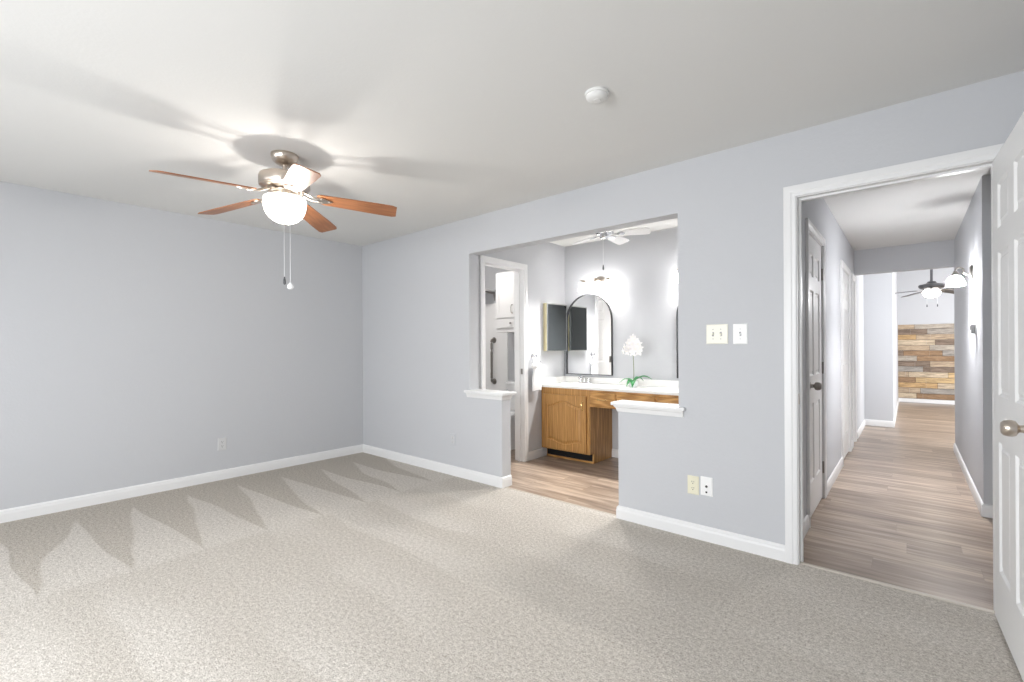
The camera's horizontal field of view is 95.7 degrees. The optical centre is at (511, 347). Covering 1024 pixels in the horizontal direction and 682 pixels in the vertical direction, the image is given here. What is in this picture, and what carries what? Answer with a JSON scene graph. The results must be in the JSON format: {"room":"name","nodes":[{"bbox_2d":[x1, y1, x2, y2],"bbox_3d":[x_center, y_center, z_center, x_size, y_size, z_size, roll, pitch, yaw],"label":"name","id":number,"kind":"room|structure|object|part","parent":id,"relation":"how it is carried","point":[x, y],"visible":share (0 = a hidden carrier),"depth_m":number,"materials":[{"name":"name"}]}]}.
{"room":"empty bedroom","nodes":[
{"label":"empty bedroom","id":0,"kind":"room"},
{"bbox_2d":[0,181,362,509],"bbox_3d":[-3.318,0.031,3.792,0.120,2.440,4.840,0,0,41],"label":"wall","id":1,"kind":"structure","parent":0,"point":[134,339],"depth_m":3.99,"materials":[{"name":"grey paint"}]},
{"bbox_2d":[0,444,362,522],"bbox_3d":[-3.265,1.205,3.742,0.014,0.092,4.625,0,0,41],"label":"baseboard","id":2,"kind":"structure","parent":1,"relation":"attached to","point":[38,509],"depth_m":4.00,"materials":[{"name":"white wood"}]},
{"bbox_2d":[218,437,225,450],"bbox_3d":[-2.732,0.913,4.370,0.009,0.118,0.072,0,0,41],"label":"outlet","id":3,"kind":"object","parent":1,"relation":"attached to","point":[221,441],"visible":1,"depth_m":4.37,"materials":[{"name":"grey plastic"}]},
{"bbox_2d":[0,402,1022,681],"bbox_3d":[3.105,1.244,4.942,8.327,0.060,14.936,0,0,41],"label":"floor","id":4,"kind":"structure","parent":0,"point":[358,567],"depth_m":2.41,"materials":[{"name":"carpet"}]},
{"bbox_2d":[505,380,514,449],"bbox_3d":[-0.012,0.834,5.697,0.470,0.797,0.671,0,0,41],"label":"toilet","id":5,"kind":"object","parent":4,"relation":"on","point":[510,385],"visible":0.18,"depth_m":5.83,"materials":[{"name":"white ceramic"}]},
{"bbox_3d":[0.137,0.454,5.873,0.470,0.040,0.208,0,0,41],"label":"tank lid","id":6,"kind":"part","parent":5,"relation":"part of","materials":[{"name":"white ceramic"}]},
{"bbox_3d":[0.140,0.654,5.876,0.450,0.355,0.195,0,0,41],"label":"tank","id":7,"kind":"part","parent":5,"relation":"part of","materials":[{"name":"white ceramic"}]},
{"bbox_3d":[-0.056,0.807,5.646,0.372,0.022,0.532,0,0,41],"label":"seat lid","id":8,"kind":"part","parent":5,"relation":"part of","materials":[{"name":"white ceramic"}]},
{"bbox_2d":[505,487,615,515],"bbox_3d":[0.360,1.229,3.718,1.095,0.006,0.024,0,0,41],"label":"threshold","id":9,"kind":"object","parent":4,"relation":"on","point":[505,487],"visible":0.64,"depth_m":3.67,"materials":[{"name":"beige wood"}]},
{"bbox_2d":[541,387,611,463],"bbox_3d":[0.710,0.835,5.183,0.625,0.786,0.530,0,0,41],"label":"vanity cabinet","id":10,"kind":"object","parent":4,"relation":"on","point":[572,429],"visible":0.97,"depth_m":4.99,"materials":[{"name":"brown wood"}]},
{"bbox_3d":[0.561,0.814,5.015,0.563,0.594,0.020,0,0,41],"label":"door","id":11,"kind":"part","parent":10,"relation":"part of","materials":[{"name":"brown wood"}]},
{"bbox_3d":[0.577,0.784,5.028,0.625,0.683,0.019,0,0,41],"label":"frame","id":12,"kind":"part","parent":10,"relation":"part of","materials":[{"name":"brown wood"}]},
{"bbox_3d":[0.963,0.834,5.012,0.018,0.785,0.459,0,0,41],"label":"panel","id":13,"kind":"part","parent":10,"relation":"part of","materials":[{"name":"brown wood"}]},
{"bbox_2d":[590,390,678,408],"bbox_3d":[1.477,0.830,4.527,1.395,0.786,0.528,0,0,41],"label":"vanity desk","id":14,"kind":"object","parent":4,"relation":"on","point":[600,399],"visible":0.35,"depth_m":4.57,"materials":[{"name":"brown wood"}]},
{"bbox_3d":[0.917,0.536,4.710,0.287,0.138,0.018,0,0,41],"label":"drawer","id":15,"kind":"part","parent":14,"relation":"part of","materials":[{"name":"brown wood"}]},
{"bbox_2d":[542,376,678,395],"bbox_3d":[1.245,0.441,4.739,2.017,0.198,0.504,0,0,41],"label":"countertop","id":16,"kind":"structure","parent":14,"relation":"on","point":[646,386],"depth_m":4.89,"materials":[{"name":"white stone"}]},
{"bbox_2d":[558,383,592,385],"bbox_3d":[0.704,0.475,5.160,0.424,0.136,0.307,0,0,41],"label":"basin","id":17,"kind":"object","parent":16,"relation":"in","point":[569,384],"depth_m":5.23,"materials":[{"name":"white ceramic"}]},
{"bbox_2d":[578,376,590,383],"bbox_3d":[0.800,0.367,5.272,0.156,0.090,0.147,0,0,41],"label":"faucet","id":18,"kind":"object","parent":16,"relation":"on","point":[580,377],"visible":0.96,"depth_m":5.27,"materials":[{"name":"silver metal"}]},
{"bbox_2d":[620,334,650,387],"bbox_3d":[1.265,0.135,4.762,0.281,0.548,0.200,0,0,-5],"label":"orchid","id":19,"kind":"object","parent":16,"relation":"on","point":[633,345],"visible":1,"depth_m":4.71,"materials":[{"name":"white plant"}]},
{"bbox_3d":[1.246,0.376,4.755,0.100,0.066,0.100,0,0,41],"label":"pot","id":20,"kind":"part","parent":19,"relation":"part of","materials":[{"name":"white ceramic"}]},
{"bbox_3d":[1.240,-0.079,4.694,0.086,0.082,0.018,0,0,19],"label":"flower","id":21,"kind":"part","parent":19,"relation":"part of","materials":[{"name":"white plant"}]},
{"bbox_3d":[1.278,0.045,4.680,0.086,0.080,0.024,0,0,14],"label":"flower","id":22,"kind":"part","parent":19,"relation":"part of","materials":[{"name":"white plant"}]},
{"bbox_3d":[1.193,0.534,4.474,0.395,0.138,0.018,0,0,41],"label":"drawer","id":23,"kind":"part","parent":14,"relation":"part of","materials":[{"name":"brown wood"}]},
{"bbox_3d":[1.508,0.532,4.204,0.385,0.138,0.018,0,0,41],"label":"drawer","id":24,"kind":"part","parent":14,"relation":"part of","materials":[{"name":"brown wood"}]},
{"bbox_2d":[800,561,994,613],"bbox_3d":[1.929,1.219,2.374,0.779,0.008,0.032,0,0,41],"label":"threshold","id":25,"kind":"object","parent":4,"relation":"on","point":[802,563],"visible":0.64,"depth_m":2.33,"materials":[{"name":"beige wood"}]},
{"bbox_2d":[0,0,1023,250],"bbox_3d":[0.522,-1.261,3.307,6.700,0.100,9.110,0,0,41],"label":"ceiling","id":26,"kind":"structure","parent":0,"point":[438,112],"depth_m":2.18,"materials":[{"name":"white paint"}]},
{"bbox_2d":[149,150,396,289],"bbox_3d":[-1.435,-0.772,2.857,1.317,0.856,1.280,0,0,41],"label":"ceiling fan","id":27,"kind":"object","parent":26,"relation":"hanging from","point":[285,185],"visible":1,"depth_m":2.88,"materials":[{"name":"brown wood"}]},
{"bbox_3d":[-1.677,-0.917,2.547,0.138,0.006,0.488,15,14,35],"label":"blade","id":28,"kind":"part","parent":27,"relation":"part of","materials":[{"name":"brown wood"}]},
{"bbox_3d":[-1.827,-0.917,3.033,0.488,0.006,0.138,-6,11,19],"label":"blade","id":29,"kind":"part","parent":27,"relation":"part of","materials":[{"name":"brown wood"}]},
{"bbox_3d":[-1.361,-0.669,2.770,0.003,0.538,0.003,0,0,41],"label":"pull chain","id":30,"kind":"part","parent":27,"relation":"part of","materials":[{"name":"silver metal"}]},
{"bbox_3d":[-1.417,-0.804,2.893,0.048,0.056,0.048,0,0,41],"label":"bulb","id":31,"kind":"part","parent":27,"relation":"part of","materials":[{"name":"white glass"}]},
{"bbox_3d":[-1.331,-0.652,2.781,0.003,0.573,0.003,0,0,41],"label":"pull chain","id":32,"kind":"part","parent":27,"relation":"part of","materials":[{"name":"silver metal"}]},
{"bbox_3d":[-1.169,-0.920,2.539,0.138,0.006,0.488,16,-4,-35],"label":"blade","id":33,"kind":"part","parent":27,"relation":"part of","materials":[{"name":"brown wood"}]},
{"bbox_3d":[-1.411,-0.919,3.325,0.138,0.006,0.488,-13,-5,0],"label":"blade","id":34,"kind":"part","parent":27,"relation":"part of","materials":[{"name":"brown wood"}]},
{"bbox_3d":[-1.004,-0.921,3.020,0.488,0.006,0.138,5,-15,-17],"label":"blade","id":35,"kind":"part","parent":27,"relation":"part of","materials":[{"name":"brown wood"}]},
{"bbox_2d":[584,87,608,103],"bbox_3d":[0.404,-1.191,2.209,0.117,0.038,0.117,0,0,41],"label":"smoke detector","id":36,"kind":"object","parent":26,"relation":"attached to","point":[595,95],"visible":1,"depth_m":2.18,"materials":[{"name":"white paint"}]},
{"bbox_2d":[572,228,650,269],"bbox_3d":[0.868,-0.961,4.292,0.798,0.505,0.765,0,0,41],"label":"ceiling fan","id":37,"kind":"object","parent":26,"relation":"hanging from","point":[615,238],"visible":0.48,"depth_m":4.23,"materials":[{"name":"white"}]},
{"bbox_3d":[0.709,-1.035,4.502,0.124,0.006,0.280,-16,6,-31],"label":"blade","id":38,"kind":"part","parent":37,"relation":"part of","materials":[{"name":"white wood"}]},
{"bbox_3d":[1.025,-1.036,4.476,0.124,0.006,0.280,-17,-13,39],"label":"blade","id":39,"kind":"part","parent":37,"relation":"part of","materials":[{"name":"white wood"}]},
{"bbox_3d":[1.098,-1.037,4.168,0.280,0.006,0.124,2,-12,23],"label":"blade","id":40,"kind":"part","parent":37,"relation":"part of","materials":[{"name":"white wood"}]},
{"bbox_2d":[478,242,564,451],"bbox_3d":[0.102,0.011,5.048,0.115,2.440,1.520,0,0,41],"label":"wall","id":41,"kind":"structure","parent":0,"point":[545,262],"depth_m":5.19,"materials":[{"name":"grey paint"}]},
{"bbox_2d":[480,255,528,461],"bbox_3d":[-0.115,0.170,4.794,0.151,2.125,0.720,0,0,41],"label":"door frame","id":42,"kind":"structure","parent":41,"relation":"attached to","point":[521,270],"depth_m":4.99,"materials":[{"name":"white wood"}]},
{"bbox_2d":[529,448,546,460],"bbox_3d":[0.412,1.184,5.303,0.014,0.092,0.738,0,0,41],"label":"baseboard","id":43,"kind":"structure","parent":41,"relation":"attached to","point":[538,453],"depth_m":5.15,"materials":[{"name":"white wood"}]},
{"bbox_2d":[543,303,566,350],"bbox_3d":[0.504,-0.228,5.385,0.060,0.545,0.385,0,0,41],"label":"medicine cabinet","id":44,"kind":"object","parent":41,"relation":"attached to","point":[554,315],"visible":1,"depth_m":5.33,"materials":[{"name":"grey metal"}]},
{"bbox_3d":[0.248,0.156,5.082,0.062,0.172,0.152,0,0,41],"label":"towel ring","id":45,"kind":"object","parent":41,"relation":"attached to","visible":0},
{"bbox_2d":[531,362,541,390],"bbox_3d":[0.272,0.321,5.079,0.060,0.312,0.176,0,0,41],"label":"hand towel","id":46,"kind":"object","parent":45,"relation":"hanging from","point":[536,378],"visible":1,"depth_m":5.05,"materials":[{"name":"white fabric"}]},
{"bbox_2d":[485,227,678,448],"bbox_3d":[0.915,0.007,5.409,4.350,2.440,0.114,0,0,41],"label":"wall","id":47,"kind":"structure","parent":0,"point":[642,300],"depth_m":5.05,"materials":[{"name":"grey paint"}]},
{"bbox_2d":[485,289,495,300],"bbox_3d":[-0.528,-0.700,6.381,0.620,0.140,0.309,0,0,41],"label":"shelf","id":48,"kind":"object","parent":47,"relation":"attached to","point":[490,291],"visible":0.14,"depth_m":6.25,"materials":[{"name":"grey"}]},
{"bbox_2d":[490,337,496,383],"bbox_3d":[-0.264,0.185,6.299,0.080,0.642,0.072,0,0,41],"label":"grab bar","id":49,"kind":"object","parent":47,"relation":"attached to","point":[493,339],"visible":1,"depth_m":6.28,"materials":[{"name":"silver metal"}]},
{"bbox_2d":[496,271,513,332],"bbox_3d":[0.121,-0.566,5.800,0.620,0.755,0.346,0,0,41],"label":"upper cabinet","id":50,"kind":"object","parent":47,"relation":"attached to","point":[504,280],"visible":0.45,"depth_m":5.80,"materials":[{"name":"white wood"}]},
{"bbox_3d":[-0.083,-0.297,5.799,0.302,0.110,0.018,0,0,41],"label":"drawer","id":51,"kind":"part","parent":50,"relation":"part of","materials":[{"name":"white wood"}]},
{"bbox_2d":[566,294,612,375],"bbox_3d":[0.884,-0.148,5.354,0.606,0.930,0.030,0,0,41],"label":"arched mirror","id":52,"kind":"object","parent":47,"relation":"attached to","point":[589,351],"visible":1,"depth_m":5.35,"materials":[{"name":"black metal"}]},
{"bbox_2d":[578,276,612,291],"bbox_3d":[0.951,-0.719,5.203,0.430,0.169,0.175,0,0,41],"label":"vanity light","id":53,"kind":"object","parent":47,"relation":"attached to","point":[607,285],"visible":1,"depth_m":5.16,"materials":[{"name":"white glass"}]},
{"bbox_3d":[0.816,-0.683,5.283,0.120,0.098,0.120,0,0,41],"label":"lamp shade","id":54,"kind":"part","parent":53,"relation":"part of","materials":[{"name":"white glass"}]},
{"bbox_3d":[0.934,-0.683,5.182,0.120,0.098,0.120,0,0,41],"label":"lamp shade","id":55,"kind":"part","parent":53,"relation":"part of","materials":[{"name":"white glass"}]},
{"bbox_3d":[1.001,-0.759,5.261,0.120,0.090,0.022,0,0,41],"label":"plate","id":56,"kind":"part","parent":53,"relation":"part of","materials":[{"name":"silver metal"}]},
{"bbox_3d":[1.051,-0.684,5.081,0.120,0.098,0.120,0,0,41],"label":"lamp shade","id":57,"kind":"part","parent":53,"relation":"part of","materials":[{"name":"white glass"}]},
{"bbox_2d":[542,376,678,387],"bbox_3d":[1.249,0.376,4.745,2.017,0.068,0.489,0,0,41],"label":"backsplash","id":58,"kind":"structure","parent":47,"relation":"attached to","point":[645,382],"depth_m":5.16,"materials":[{"name":"white stone"}]},
{"bbox_2d":[612,449,617,457],"bbox_3d":[1.645,1.177,4.724,1.400,0.092,0.014,0,0,41],"label":"baseboard","id":59,"kind":"structure","parent":47,"relation":"attached to","point":[614,451],"depth_m":5.15,"materials":[{"name":"white wood"}]},
{"bbox_2d":[676,307,678,377],"bbox_3d":[1.897,-0.154,4.486,0.606,0.930,0.030,0,0,41],"label":"arched mirror","id":60,"kind":"object","parent":47,"relation":"attached to","point":[677,307],"visible":0.08,"depth_m":4.68,"materials":[{"name":"black metal"}]},
{"bbox_3d":[1.897,-0.154,4.486,0.606,0.930,0.030,0,0,41],"label":"frame","id":61,"kind":"part","parent":60,"relation":"part of","materials":[{"name":"black metal"}]},
{"bbox_2d":[362,70,1023,544],"bbox_3d":[0.742,0.008,3.423,6.527,2.440,0.115,0,0,41],"label":"wall","id":62,"kind":"structure","parent":0,"point":[420,288],"depth_m":2.98,"materials":[{"name":"grey paint"}]},
{"bbox_2d":[363,444,511,488],"bbox_3d":[-0.883,1.191,4.813,2.217,0.092,0.129,0,0,41],"label":"baseboard","id":63,"kind":"structure","parent":62,"relation":"attached to","point":[501,482],"depth_m":4.55,"materials":[{"name":"white wood"}]},
{"bbox_2d":[464,389,515,399],"bbox_3d":[-0.205,0.433,4.237,0.494,0.067,0.179,0,0,41],"label":"wall cap","id":64,"kind":"object","parent":62,"relation":"attached to","point":[478,393],"visible":1,"depth_m":4.16,"materials":[{"name":"white wood"}]},
{"bbox_2d":[611,400,684,417],"bbox_3d":[0.967,0.426,3.232,0.528,0.067,0.179,0,0,41],"label":"wall cap","id":65,"kind":"object","parent":62,"relation":"attached to","point":[642,407],"visible":0.92,"depth_m":3.17,"materials":[{"name":"white wood"}]},
{"bbox_2d":[687,475,698,494],"bbox_3d":[1.165,0.887,2.983,0.072,0.118,0.009,0,0,41],"label":"outlet","id":66,"kind":"object","parent":62,"relation":"attached to","point":[692,481],"visible":1,"depth_m":2.98,"materials":[{"name":"beige plastic"}]},
{"bbox_2d":[616,505,784,561],"bbox_3d":[1.195,1.179,3.032,1.067,0.092,0.129,0,0,41],"label":"baseboard","id":67,"kind":"object","parent":62,"relation":"attached to","point":[769,549],"visible":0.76,"depth_m":2.92,"materials":[{"name":"white wood"}]},
{"bbox_2d":[701,476,712,496],"bbox_3d":[1.227,0.880,2.925,0.074,0.118,0.017,0,0,41],"label":"outlet","id":68,"kind":"object","parent":62,"relation":"attached to","point":[706,482],"visible":1,"depth_m":2.92,"materials":[{"name":"white plastic"}]},
{"bbox_2d":[706,324,727,343],"bbox_3d":[1.272,-0.081,2.880,0.128,0.122,0.020,0,0,41],"label":"light switch","id":69,"kind":"object","parent":62,"relation":"attached to","point":[715,333],"visible":1,"depth_m":2.88,"materials":[{"name":"white plastic"}]},
{"bbox_2d":[733,324,747,343],"bbox_3d":[1.373,-0.080,2.793,0.080,0.122,0.020,0,0,41],"label":"light switch","id":70,"kind":"object","parent":62,"relation":"attached to","point":[740,331],"visible":1,"depth_m":2.79,"materials":[{"name":"white plastic"}]},
{"bbox_2d":[783,143,1003,610],"bbox_3d":[1.936,0.154,2.389,0.913,2.133,0.133,0,0,41],"label":"door frame","id":71,"kind":"structure","parent":62,"relation":"attached to","point":[980,158],"depth_m":2.61,"materials":[{"name":"white wood"}]},
{"bbox_2d":[992,112,1023,681],"bbox_3d":[1.959,0.189,1.794,0.189,2.040,0.764,0,0,38],"label":"door","id":72,"kind":"structure","parent":62,"relation":"in","point":[1008,165],"depth_m":1.83,"materials":[{"name":"white wood"}]},
{"bbox_3d":[1.715,0.277,1.576,0.077,0.066,0.066,0,0,38],"label":"knob","id":73,"kind":"part","parent":72,"relation":"part of","materials":[{"name":"silver metal"}]},
{"bbox_2d":[802,198,853,517],"bbox_3d":[3.004,-0.005,4.412,0.120,2.440,4.330,0,0,41],"label":"wall","id":74,"kind":"structure","parent":0,"point":[838,248],"depth_m":4.12,"materials":[{"name":"grey paint"}]},
{"bbox_2d":[804,514,809,536],"bbox_3d":[1.822,1.175,2.928,0.021,0.092,0.557,0,0,41],"label":"baseboard","id":75,"kind":"structure","parent":74,"relation":"attached to","point":[806,519],"depth_m":3.06,"materials":[{"name":"white wood"}]},
{"bbox_2d":[805,218,826,527],"bbox_3d":[2.231,0.172,3.495,0.138,2.095,0.850,0,0,41],"label":"door frame","id":76,"kind":"structure","parent":74,"relation":"attached to","point":[810,229],"depth_m":3.48,"materials":[{"name":"white wood"}]},
{"bbox_2d":[809,234,823,515],"bbox_3d":[2.292,0.200,3.464,0.112,2.014,0.746,0,0,41],"label":"door","id":77,"kind":"structure","parent":74,"relation":"in","point":[815,271],"depth_m":3.49,"materials":[{"name":"white wood"}]},
{"bbox_3d":[2.103,0.270,3.217,0.077,0.066,0.066,0,0,41],"label":"knob","id":78,"kind":"part","parent":77,"relation":"part of","materials":[{"name":"silver metal"}]},
{"bbox_2d":[840,260,851,465],"bbox_3d":[3.607,0.159,5.101,0.138,2.105,0.890,0,0,41],"label":"door frame","id":79,"kind":"structure","parent":74,"relation":"attached to","point":[843,267],"depth_m":5.35,"materials":[{"name":"white wood"}]},
{"bbox_2d":[843,271,848,457],"bbox_3d":[3.628,0.187,5.083,0.035,2.024,0.754,0,0,41],"label":"door","id":80,"kind":"structure","parent":74,"relation":"in","point":[845,276],"depth_m":5.17,"materials":[{"name":"white wood"}]},
{"bbox_2d":[853,286,853,381],"bbox_3d":[4.237,0.183,5.793,0.035,2.024,0.344,0,0,41],"label":"door","id":81,"kind":"structure","parent":74,"relation":"in","point":[853,286],"depth_m":5.88,"materials":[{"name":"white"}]},
{"bbox_2d":[851,273,856,446],"bbox_3d":[4.215,0.155,5.811,0.138,2.105,0.480,0,0,41],"label":"door frame","id":82,"kind":"structure","parent":74,"relation":"attached to","point":[853,278],"depth_m":5.91,"materials":[{"name":"white wood"}]},
{"bbox_2d":[827,457,842,494],"bbox_3d":[2.962,1.169,4.253,0.014,0.092,1.251,0,0,41],"label":"baseboard","id":83,"kind":"structure","parent":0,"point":[837,469],"depth_m":4.18,"materials":[{"name":"white wood"}]},
{"bbox_2d":[855,272,897,429],"bbox_3d":[6.386,-0.215,8.095,0.465,2.820,5.666,0,0,41],"label":"wall","id":84,"kind":"structure","parent":0,"point":[876,298],"depth_m":7.04,"materials":[{"name":"grey paint"}]},
{"bbox_2d":[857,397,898,438],"bbox_3d":[6.471,1.149,8.082,0.359,0.092,5.586,0,0,41],"label":"baseboard","id":85,"kind":"structure","parent":84,"relation":"attached to","point":[882,423],"depth_m":7.01,"materials":[{"name":"white wood"}]},
{"bbox_2d":[854,240,954,275],"bbox_3d":[4.766,-1.083,5.669,0.930,0.305,0.120,0,0,41],"label":"wall header","id":86,"kind":"structure","parent":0,"point":[938,254],"depth_m":5.60,"materials":[{"name":"grey paint"}]},
{"bbox_2d":[898,267,953,392],"bbox_3d":[9.547,-0.233,9.183,3.850,2.820,0.100,0,0,41],"label":"wall","id":87,"kind":"structure","parent":0,"point":[912,309],"depth_m":9.83,"materials":[{"name":"grey paint"}]},
{"bbox_2d":[898,323,954,400],"bbox_3d":[9.686,0.299,8.986,3.383,1.583,0.022,0,0,41],"label":"wall","id":88,"kind":"structure","parent":87,"relation":"attached to","point":[921,352],"depth_m":9.78,"materials":[{"name":"wood"}]},
{"bbox_2d":[899,398,954,404],"bbox_3d":[9.694,1.130,8.988,3.385,0.092,0.014,0,0,41],"label":"baseboard","id":89,"kind":"structure","parent":87,"relation":"attached to","point":[933,401],"depth_m":9.78,"materials":[{"name":"white wood"}]},
{"bbox_2d":[954,174,992,504],"bbox_3d":[4.677,-0.015,3.998,1.100,2.440,2.723,0,0,41],"label":"wall","id":90,"kind":"structure","parent":0,"point":[972,241],"depth_m":3.65,"materials":[{"name":"grey paint"}]},
{"bbox_2d":[945,265,973,286],"bbox_3d":[3.705,-0.591,3.842,0.168,0.165,0.123,0,0,41],"label":"wall sconce","id":91,"kind":"object","parent":90,"relation":"attached to","point":[955,280],"visible":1,"depth_m":3.82,"materials":[{"name":"white glass"}]},
{"bbox_3d":[3.688,-0.551,3.856,0.124,0.085,0.123,0,0,41],"label":"lamp shade","id":92,"kind":"part","parent":91,"relation":"part of","materials":[{"name":"white glass"}]},
{"bbox_3d":[3.721,-0.630,3.828,0.098,0.072,0.013,0,0,41],"label":"arm","id":93,"kind":"part","parent":91,"relation":"part of","materials":[{"name":"silver metal"}]},
{"bbox_3d":[3.760,-0.612,3.794,0.022,0.124,0.064,0,0,41],"label":"plate","id":94,"kind":"part","parent":91,"relation":"part of","materials":[{"name":"silver metal"}]},
{"bbox_2d":[953,443,992,517],"bbox_3d":[4.674,1.159,3.997,1.114,0.092,2.737,0,0,41],"label":"baseboard","id":95,"kind":"structure","parent":90,"relation":"attached to","point":[985,510],"depth_m":3.71,"materials":[{"name":"white wood"}]},
{"bbox_2d":[970,323,976,333],"bbox_3d":[3.642,-0.144,3.661,0.032,0.084,0.104,0,0,41],"label":"thermostat","id":96,"kind":"object","parent":90,"relation":"attached to","point":[973,327],"visible":1,"depth_m":3.63,"materials":[{"name":"white plastic"}]},
{"bbox_3d":[3.640,-0.144,3.663,0.022,0.072,0.092,0,0,41],"label":"casing","id":97,"kind":"part","parent":96,"relation":"part of","materials":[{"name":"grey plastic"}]},
{"bbox_3d":[7.676,-1.683,7.009,4.050,0.100,5.826,0,0,41],"label":"ceiling","id":98,"kind":"structure","parent":0,"visible":0},
{"bbox_2d":[895,269,953,306],"bbox_3d":[7.013,-1.150,7.760,1.280,0.957,1.238,0,0,41],"label":"ceiling fan","id":99,"kind":"object","parent":98,"relation":"hanging from","point":[931,287],"visible":0.82,"depth_m":7.73,"materials":[{"name":"grey"}]},
{"bbox_3d":[7.048,-0.889,7.784,0.236,0.120,0.236,0,0,41],"label":"lamp shade","id":100,"kind":"part","parent":99,"relation":"part of","materials":[{"name":"white glass"}]},
{"bbox_3d":[7.468,-0.939,7.862,0.460,0.008,0.140,5,-10,-10],"label":"blade","id":101,"kind":"part","parent":99,"relation":"part of","materials":[{"name":"grey"}]}
]}

